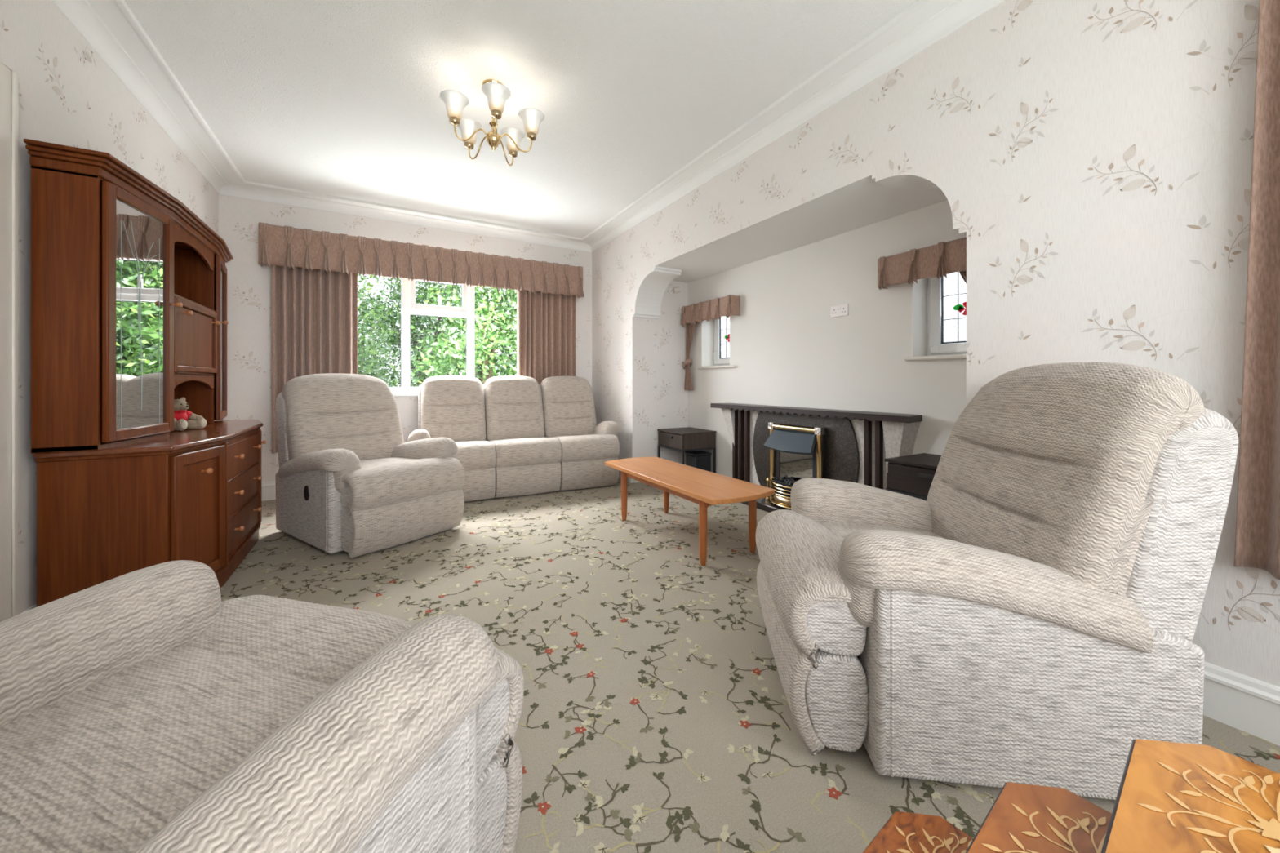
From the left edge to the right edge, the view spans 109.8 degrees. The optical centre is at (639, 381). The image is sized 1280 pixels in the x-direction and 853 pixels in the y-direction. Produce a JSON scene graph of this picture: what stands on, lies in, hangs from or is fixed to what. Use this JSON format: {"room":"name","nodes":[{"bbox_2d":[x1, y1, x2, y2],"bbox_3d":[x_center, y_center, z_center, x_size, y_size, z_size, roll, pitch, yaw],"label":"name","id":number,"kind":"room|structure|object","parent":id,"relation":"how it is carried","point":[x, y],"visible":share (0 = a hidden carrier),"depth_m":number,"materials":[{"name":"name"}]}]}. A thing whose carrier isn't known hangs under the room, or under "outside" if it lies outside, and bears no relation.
{"room":"living room","nodes":[
{"label":"living room","id":0,"kind":"room"},
{"bbox_2d":[0,0,218,614],"bbox_3d":[-2.135,-0.305,1.019,0.301,2.730,6.300,0,0,-30],"label":"wall","id":1,"kind":"structure","parent":0,"point":[68,95],"depth_m":1.89,"materials":[{"name":"paper"}]},
{"bbox_2d":[0,61,17,622],"bbox_3d":[-2.104,-0.046,1.242,0.078,2.193,0.954,0,0,-30],"label":"door frame","id":2,"kind":"structure","parent":1,"relation":"attached to","point":[8,77],"depth_m":1.64,"materials":[{"name":"white paint"}]},
{"bbox_2d":[20,603,37,613],"bbox_3d":[-2.950,0.969,2.754,0.024,0.163,2.480,0,0,-30],"label":"baseboard","id":3,"kind":"structure","parent":1,"relation":"attached to","point":[34,606],"depth_m":1.77,"materials":[{"name":"white paint"}]},
{"bbox_2d":[50,0,244,194],"bbox_3d":[-1.986,-1.630,1.278,0.218,0.080,6.000,0,0,-30],"label":"trim","id":4,"kind":"structure","parent":1,"relation":"attached to","point":[109,27],"depth_m":2.44,"materials":[{"name":"white paint"}]},
{"bbox_2d":[218,194,591,482],"bbox_3d":[-2.161,-0.310,4.814,4.050,2.720,0.301,0,0,-30],"label":"wall","id":5,"kind":"structure","parent":0,"point":[248,283],"depth_m":3.99,"materials":[{"name":"paper"}]},
{"bbox_2d":[261,480,275,501],"bbox_3d":[-2.081,0.969,4.674,3.450,0.163,0.024,0,0,-30],"label":"baseboard","id":6,"kind":"structure","parent":5,"relation":"attached to","point":[268,488],"depth_m":3.97,"materials":[{"name":"white paint"}]},
{"bbox_2d":[219,180,591,252],"bbox_3d":[-2.032,-1.630,4.590,3.450,0.080,0.218,0,0,-30],"label":"trim","id":7,"kind":"structure","parent":5,"relation":"attached to","point":[249,190],"depth_m":4.40,"materials":[{"name":"white paint"}]},
{"bbox_2d":[257,222,583,297],"bbox_3d":[-1.986,-1.173,4.628,2.997,0.372,0.192,0,0,-30],"label":"valance","id":8,"kind":"object","parent":5,"relation":"in","point":[289,246],"depth_m":4.40,"materials":[{"name":"fabric"}]},
{"bbox_2d":[271,264,357,453],"bbox_3d":[-2.958,-0.310,4.107,0.645,1.880,0.125,0,0,-30],"label":"window curtain","id":9,"kind":"object","parent":8,"relation":"hanging from","point":[314,313],"visible":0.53,"depth_m":4.08,"materials":[{"name":"fabric"}]},
{"bbox_2d":[516,289,576,384],"bbox_3d":[-1.070,-0.310,5.198,0.704,1.880,0.109,0,0,-30],"label":"window curtain","id":10,"kind":"object","parent":8,"relation":"hanging from","point":[545,322],"visible":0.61,"depth_m":5.17,"materials":[{"name":"fabric"}]},
{"bbox_2d":[389,277,475,396],"bbox_3d":[-2.079,-0.502,4.752,2.330,1.304,0.230,0,0,-30],"label":"window","id":11,"kind":"structure","parent":5,"relation":"in","point":[409,307],"depth_m":4.69,"materials":[{"name":"white plastic"}]},
{"bbox_2d":[124,0,918,238],"bbox_3d":[-0.292,-1.730,2.285,4.760,0.120,6.650,0,0,-30],"label":"ceiling","id":12,"kind":"structure","parent":0,"point":[339,98],"depth_m":2.50,"materials":[{"name":"white paint"}]},
{"bbox_2d":[440,79,544,165],"bbox_3d":[-0.832,-1.486,2.532,0.546,0.368,0.544,0,0,-30],"label":"chandelier","id":13,"kind":"object","parent":12,"relation":"hanging from","point":[496,93],"visible":1,"depth_m":2.51,"materials":[{"name":"white glass"}]},
{"bbox_2d":[657,280,688,462],"bbox_3d":[0.313,-0.123,4.998,0.400,2.347,0.201,0,0,-30],"label":"wall","id":14,"kind":"structure","parent":0,"point":[673,399],"depth_m":4.91,"materials":[{"name":"paper"}]},
{"bbox_2d":[634,461,685,483],"bbox_3d":[0.243,0.969,4.829,0.690,0.163,0.024,0,0,-30],"label":"baseboard","id":15,"kind":"structure","parent":14,"relation":"attached to","point":[635,481],"depth_m":4.68,"materials":[{"name":"white paint"}]},
{"bbox_2d":[668,286,680,294],"bbox_3d":[0.376,-0.989,4.875,0.116,0.087,0.078,0,0,-30],"label":"wall lamp","id":16,"kind":"object","parent":14,"relation":"attached to","point":[675,290],"visible":1,"depth_m":4.86,"materials":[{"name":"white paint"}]},
{"bbox_2d":[219,478,1279,852],"bbox_3d":[-0.279,1.109,2.264,4.760,0.122,6.600,0,0,-30],"label":"floor","id":17,"kind":"structure","parent":0,"point":[656,717],"depth_m":1.62,"materials":[{"name":"carpet"}]},
{"bbox_2d":[23,138,266,606],"bbox_3d":[-2.533,0.068,2.576,0.514,1.964,1.757,0,0,-30],"label":"cabinet","id":18,"kind":"object","parent":17,"relation":"on","point":[129,321],"depth_m":1.90,"materials":[{"name":"brown wood"}]},
{"bbox_2d":[33,419,262,458],"bbox_3d":[-2.522,0.288,2.533,0.488,0.023,1.562,0,0,-30],"label":"countertop","id":19,"kind":"structure","parent":18,"relation":"on","point":[221,430],"depth_m":2.12,"materials":[{"name":"brown wood"}]},
{"bbox_2d":[173,397,206,431],"bbox_3d":[-2.593,0.182,2.547,0.156,0.185,0.182,0,0,2],"label":"teddy bear","id":20,"kind":"object","parent":18,"relation":"on","point":[181,422],"visible":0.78,"depth_m":2.54},
{"bbox_2d":[173,372,213,376],"bbox_3d":[-2.654,-0.041,2.521,0.225,0.015,0.700,0,0,-30],"label":"open shelf","id":21,"kind":"object","parent":18,"relation":"attached to","point":[203,374],"depth_m":2.58,"materials":[{"name":"brown wood"}]},
{"bbox_2d":[173,293,215,312],"bbox_3d":[-2.649,-0.445,2.523,0.235,0.016,0.700,0,0,-30],"label":"open shelf","id":22,"kind":"object","parent":18,"relation":"attached to","point":[208,309],"depth_m":2.53,"materials":[{"name":"brown wood"}]},
{"bbox_2d":[228,433,259,482],"bbox_3d":[-2.329,0.433,2.645,0.014,0.191,0.710,0,0,-30],"label":"drawer","id":23,"kind":"object","parent":18,"relation":"in","point":[247,444],"depth_m":2.62,"materials":[{"name":"brown wood"}]},
{"bbox_2d":[228,462,259,520],"bbox_3d":[-2.329,0.631,2.645,0.014,0.196,0.710,0,0,-30],"label":"drawer","id":24,"kind":"object","parent":18,"relation":"in","point":[246,479],"depth_m":2.62,"materials":[{"name":"brown wood"}]},
{"bbox_2d":[228,493,259,558],"bbox_3d":[-2.329,0.830,2.645,0.014,0.194,0.710,0,0,-30],"label":"drawer","id":25,"kind":"object","parent":18,"relation":"in","point":[247,515],"depth_m":2.62,"materials":[{"name":"brown wood"}]},
{"bbox_2d":[0,560,524,852],"bbox_3d":[-0.810,0.492,0.607,0.977,1.106,1.110,0,0,19],"label":"recliner armchair","id":26,"kind":"object","parent":17,"relation":"on","point":[144,710],"visible":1,"depth_m":0.71,"materials":[{"name":"fabric"}]},
{"bbox_2d":[0,645,330,852],"bbox_3d":[-0.790,0.643,0.668,0.630,0.170,0.536,0,0,19],"label":"seat cushion","id":27,"kind":"object","parent":26,"relation":"on","point":[100,760],"depth_m":0.71,"materials":[{"name":"fabric"}]},
{"bbox_2d":[275,373,464,558],"bbox_3d":[-1.919,0.491,3.211,1.187,1.104,0.875,0,0,34],"label":"recliner armchair","id":28,"kind":"object","parent":17,"relation":"on","point":[347,479],"visible":1,"depth_m":3.02,"materials":[{"name":"fabric"}]},
{"bbox_2d":[281,373,404,460],"bbox_3d":[-2.229,0.285,3.417,0.385,0.693,0.760,0,0,34],"label":"cushion","id":29,"kind":"object","parent":28,"relation":"on","point":[357,413],"depth_m":3.31,"materials":[{"name":"fabric"}]},
{"bbox_2d":[360,457,419,468],"bbox_3d":[-1.867,0.643,3.176,0.616,0.173,0.530,0,0,34],"label":"seat cushion","id":30,"kind":"object","parent":28,"relation":"on","point":[366,462],"depth_m":3.23,"materials":[{"name":"fabric"}]},
{"bbox_2d":[408,375,621,502],"bbox_3d":[-1.203,0.494,4.499,1.981,1.111,0.987,0,0,-26],"label":"reclining sofa","id":31,"kind":"object","parent":17,"relation":"on","point":[513,435],"visible":0.8,"depth_m":4.38,"materials":[{"name":"fabric"}]},
{"bbox_2d":[420,375,486,441],"bbox_3d":[-1.855,0.285,4.479,0.588,0.693,0.382,0,0,-26],"label":"cushion","id":32,"kind":"object","parent":31,"relation":"on","point":[454,407],"depth_m":4.40,"materials":[{"name":"fabric"}]},
{"bbox_2d":[488,437,533,442],"bbox_3d":[-1.176,0.642,4.442,0.592,0.174,0.416,0,0,-26],"label":"seat cushion","id":33,"kind":"object","parent":31,"relation":"on","point":[491,439],"depth_m":4.48,"materials":[{"name":"fabric"}]},
{"bbox_2d":[484,375,545,441],"bbox_3d":[-1.325,0.285,4.743,0.588,0.693,0.385,0,0,-26],"label":"cushion","id":34,"kind":"object","parent":31,"relation":"on","point":[514,406],"depth_m":4.65,"materials":[{"name":"fabric"}]},
{"bbox_2d":[540,376,596,437],"bbox_3d":[-0.795,0.285,5.006,0.588,0.693,0.383,0,0,-26],"label":"cushion","id":35,"kind":"object","parent":31,"relation":"on","point":[567,402],"depth_m":4.91,"materials":[{"name":"fabric"}]},
{"bbox_2d":[550,434,591,438],"bbox_3d":[-0.672,0.644,4.692,0.532,0.173,0.416,0,0,-26],"label":"seat cushion","id":36,"kind":"object","parent":31,"relation":"on","point":[556,436],"depth_m":4.77,"materials":[{"name":"fabric"}]},
{"bbox_2d":[657,426,716,473],"bbox_3d":[0.474,0.777,4.665,0.432,0.545,0.463,0,0,-30],"label":"side table","id":37,"kind":"object","parent":17,"relation":"on","point":[686,439],"visible":0.81,"depth_m":4.52,"materials":[{"name":"black wood"}]},
{"bbox_2d":[604,456,774,566],"bbox_3d":[0.257,0.840,3.083,0.475,0.420,1.407,0,0,-30],"label":"coffee table","id":38,"kind":"object","parent":17,"relation":"on","point":[704,488],"visible":1,"depth_m":2.79,"materials":[{"name":"brown wood"}]},
{"bbox_2d":[685,450,711,471],"bbox_3d":[0.597,0.887,4.606,0.206,0.325,0.176,0,0,-30],"label":"storage box","id":39,"kind":"object","parent":17,"relation":"on","point":[701,460],"visible":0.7,"depth_m":4.54,"materials":[{"name":"black plastic"}]},
{"bbox_2d":[710,403,922,512],"bbox_3d":[1.210,0.631,3.562,0.279,0.838,1.880,0,0,-30],"label":"fireplace","id":40,"kind":"object","parent":17,"relation":"on","point":[859,443],"visible":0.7,"depth_m":3.31,"materials":[{"name":"stone"}]},
{"bbox_2d":[763,422,826,510],"bbox_3d":[1.188,0.669,3.556,0.194,0.649,0.524,0,0,-30],"label":"fire","id":41,"kind":"object","parent":40,"relation":"on","point":[797,452],"visible":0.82,"depth_m":3.54,"materials":[{"name":"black metal"}]},
{"bbox_2d":[771,479,792,497],"bbox_3d":[1.209,0.904,3.568,0.062,0.179,0.380,0,0,-30],"label":"grate","id":42,"kind":"object","parent":41,"relation":"on","point":[783,482],"depth_m":3.62,"materials":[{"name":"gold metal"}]},
{"bbox_2d":[763,429,816,454],"bbox_3d":[1.174,0.478,3.547,0.130,0.157,0.470,0,0,-30],"label":"hood","id":43,"kind":"object","parent":41,"relation":"attached to","point":[797,442],"depth_m":3.50,"materials":[{"name":"grey metal"}]},
{"bbox_2d":[710,403,922,422],"bbox_3d":[1.241,0.236,3.580,0.209,0.049,1.880,0,0,-30],"label":"mantel shelf","id":44,"kind":"object","parent":40,"relation":"attached to","point":[828,414],"depth_m":3.30,"materials":[{"name":"black wood"}]},
{"bbox_2d":[884,453,941,501],"bbox_3d":[1.722,0.750,2.502,0.432,0.600,0.500,0,0,-30],"label":"side table","id":45,"kind":"object","parent":17,"relation":"on","point":[913,474],"visible":0.34,"depth_m":2.51,"materials":[{"name":"black wood"}]},
{"bbox_2d":[862,811,973,852],"bbox_3d":[0.370,0.849,0.495,0.345,0.402,0.280,0,0,-37],"label":"table","id":46,"kind":"object","parent":17,"relation":"on","point":[904,832],"visible":0.88,"depth_m":0.64,"materials":[{"name":"brown wood"}]},
{"bbox_2d":[755,362,1238,799],"bbox_3d":[0.983,0.491,1.543,1.087,1.105,0.896,0,0,7],"label":"recliner armchair","id":47,"kind":"object","parent":17,"relation":"on","point":[1032,619],"visible":1,"depth_m":1.15,"materials":[{"name":"fabric"}]},
{"bbox_2d":[820,522,944,542],"bbox_3d":[0.920,0.642,1.552,0.516,0.172,0.550,0,0,7],"label":"seat cushion","id":48,"kind":"object","parent":47,"relation":"on","point":[836,532],"depth_m":1.75,"materials":[{"name":"fabric"}]},
{"bbox_2d":[926,362,1204,595],"bbox_3d":[1.303,0.285,1.502,0.384,0.693,0.780,0,0,7],"label":"cushion","id":49,"kind":"object","parent":47,"relation":"on","point":[1092,474],"depth_m":1.20,"materials":[{"name":"fabric"}]},
{"bbox_2d":[965,782,1111,852],"bbox_3d":[0.531,0.824,0.450,0.415,0.452,0.340,0,0,-37],"label":"table","id":50,"kind":"object","parent":17,"relation":"on","point":[1023,818],"visible":0.77,"depth_m":0.61,"materials":[{"name":"brown wood"}]},
{"bbox_2d":[1101,738,1279,852],"bbox_3d":[0.768,0.799,0.450,0.430,0.502,0.400,0,0,-37],"label":"table","id":51,"kind":"object","parent":17,"relation":"on","point":[1172,797],"visible":1,"depth_m":0.59,"materials":[{"name":"brown wood"}]},
{"bbox_2d":[671,187,947,283],"bbox_3d":[1.150,-1.172,3.598,0.450,0.150,3.465,0,0,-30],"label":"alcove ceiling","id":52,"kind":"structure","parent":0,"point":[895,203],"depth_m":3.24,"materials":[{"name":"white paint"}]},
{"bbox_2d":[688,200,966,499],"bbox_3d":[1.423,-0.310,3.755,0.280,2.720,3.465,0,0,-30],"label":"wall","id":53,"kind":"structure","parent":0,"point":[787,349],"depth_m":3.41,"materials":[{"name":"paint"}]},
{"bbox_2d":[681,294,739,325],"bbox_3d":[0.689,-0.711,4.598,0.142,0.217,0.804,0,0,-30],"label":"valance","id":54,"kind":"object","parent":53,"relation":"in","point":[727,306],"depth_m":4.50,"materials":[{"name":"fabric"}]},
{"bbox_2d":[683,321,696,390],"bbox_3d":[0.549,-0.317,4.879,0.092,0.826,0.219,0,0,-30],"label":"curtain","id":55,"kind":"object","parent":54,"relation":"hanging from","point":[690,329],"visible":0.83,"depth_m":4.90,"materials":[{"name":"fabric"}]},
{"bbox_2d":[697,315,737,368],"bbox_3d":[0.870,-0.464,4.623,0.270,0.661,0.586,0,0,-30],"label":"window","id":56,"kind":"structure","parent":53,"relation":"in","point":[715,334],"depth_m":4.81,"materials":[{"name":"white plastic"}]},
{"bbox_2d":[830,303,848,317],"bbox_3d":[1.485,-0.526,3.354,0.013,0.086,0.148,0,0,-30],"label":"wall socket","id":57,"kind":"object","parent":53,"relation":"attached to","point":[840,310],"visible":1,"depth_m":3.35,"materials":[{"name":"white plastic"}]},
{"bbox_2d":[877,236,966,289],"bbox_3d":[1.802,-0.711,2.671,0.142,0.217,0.784,0,0,-30],"label":"valance","id":58,"kind":"object","parent":53,"relation":"in","point":[942,259],"depth_m":2.74,"materials":[{"name":"fabric"}]},
{"bbox_2d":[959,271,966,284],"bbox_3d":[1.923,-0.317,2.499,0.066,0.826,0.317,0,0,-28],"label":"curtain","id":59,"kind":"object","parent":58,"relation":"hanging from","point":[963,273],"visible":0.02,"depth_m":2.59,"materials":[{"name":"fabric"}]},
{"bbox_2d":[904,271,966,360],"bbox_3d":[1.968,-0.464,2.722,0.270,0.661,0.586,0,0,-30],"label":"window","id":60,"kind":"structure","parent":53,"relation":"in","point":[939,306],"depth_m":2.91,"materials":[{"name":"white plastic"}]},
{"bbox_2d":[958,302,966,315],"bbox_3d":[2.027,-0.453,2.796,0.007,0.084,0.084,0,0,-30],"label":"flower","id":61,"kind":"object","parent":60,"relation":"on","point":[962,305],"depth_m":2.81,"materials":[{"name":"red glass"}]},
{"bbox_2d":[591,0,1279,687],"bbox_3d":[1.041,-0.310,3.026,0.311,2.720,6.000,0,0,-30],"label":"wall","id":62,"kind":"structure","parent":0,"point":[1092,159],"depth_m":1.72,"materials":[{"name":"paper"}]},
{"bbox_2d":[618,471,632,483],"bbox_3d":[-0.346,0.969,5.096,0.024,0.163,1.027,0,0,-30],"label":"baseboard","id":63,"kind":"structure","parent":62,"relation":"attached to","point":[629,480],"depth_m":4.70,"materials":[{"name":"white paint"}]},
{"bbox_2d":[582,0,1005,252],"bbox_3d":[0.813,-1.630,2.894,0.218,0.080,6.000,0,0,-30],"label":"trim","id":64,"kind":"structure","parent":62,"relation":"attached to","point":[923,24],"depth_m":2.58,"materials":[{"name":"white paint"}]},
{"bbox_2d":[1203,662,1279,746],"bbox_3d":[1.920,0.969,1.171,0.024,0.163,1.908,0,0,-30],"label":"baseboard","id":65,"kind":"structure","parent":62,"relation":"attached to","point":[1251,705],"depth_m":1.35,"materials":[{"name":"white paint"}]},
{"label":"outside","id":66,"kind":"structure","parent":0,"visible":0},
{"bbox_3d":[-7.021,1.475,14.162,30.000,0.050,20.450,0,0,-30],"label":"lawn","id":67,"kind":"structure","parent":66,"visible":0},
{"bbox_2d":[357,273,417,386],"bbox_3d":[-5.300,-0.445,8.107,2.370,3.786,2.018,0,0,-30],"label":"tree","id":68,"kind":"object","parent":67,"relation":"on","point":[366,367],"visible":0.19,"depth_m":8.08,"materials":[{"name":"green plant"}]},
{"bbox_2d":[359,275,478,386],"bbox_3d":[-5.363,-0.973,11.069,2.979,4.842,2.603,0,0,-5],"label":"tree","id":69,"kind":"object","parent":67,"relation":"on","point":[415,336],"visible":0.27,"depth_m":10.88,"materials":[{"name":"green plant"}]},
{"bbox_2d":[382,281,514,384],"bbox_3d":[-6.581,-2.078,16.052,4.048,7.052,4.729,0,0,31],"label":"tree","id":70,"kind":"object","parent":67,"relation":"on","point":[392,357],"visible":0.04,"depth_m":14.97,"materials":[{"name":"green plant"}]},
{"bbox_2d":[390,284,516,384],"bbox_3d":[-2.509,-0.526,7.162,2.235,3.949,2.458,0,0,32],"label":"tree","id":71,"kind":"object","parent":67,"relation":"on","point":[486,345],"visible":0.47,"depth_m":6.83,"materials":[{"name":"green plant"}]},
{"bbox_3d":[2.036,-1.424,0.916,0.076,0.032,0.950,0,0,-30],"label":"track","id":72,"kind":"object","parent":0,"visible":0},
{"bbox_2d":[1234,0,1279,579],"bbox_3d":[1.969,-0.425,0.987,0.093,1.950,0.812,0,0,-30],"label":"curtain","id":73,"kind":"object","parent":72,"relation":"hanging from","point":[1257,535],"visible":1,"depth_m":1.31,"materials":[{"name":"fabric"}]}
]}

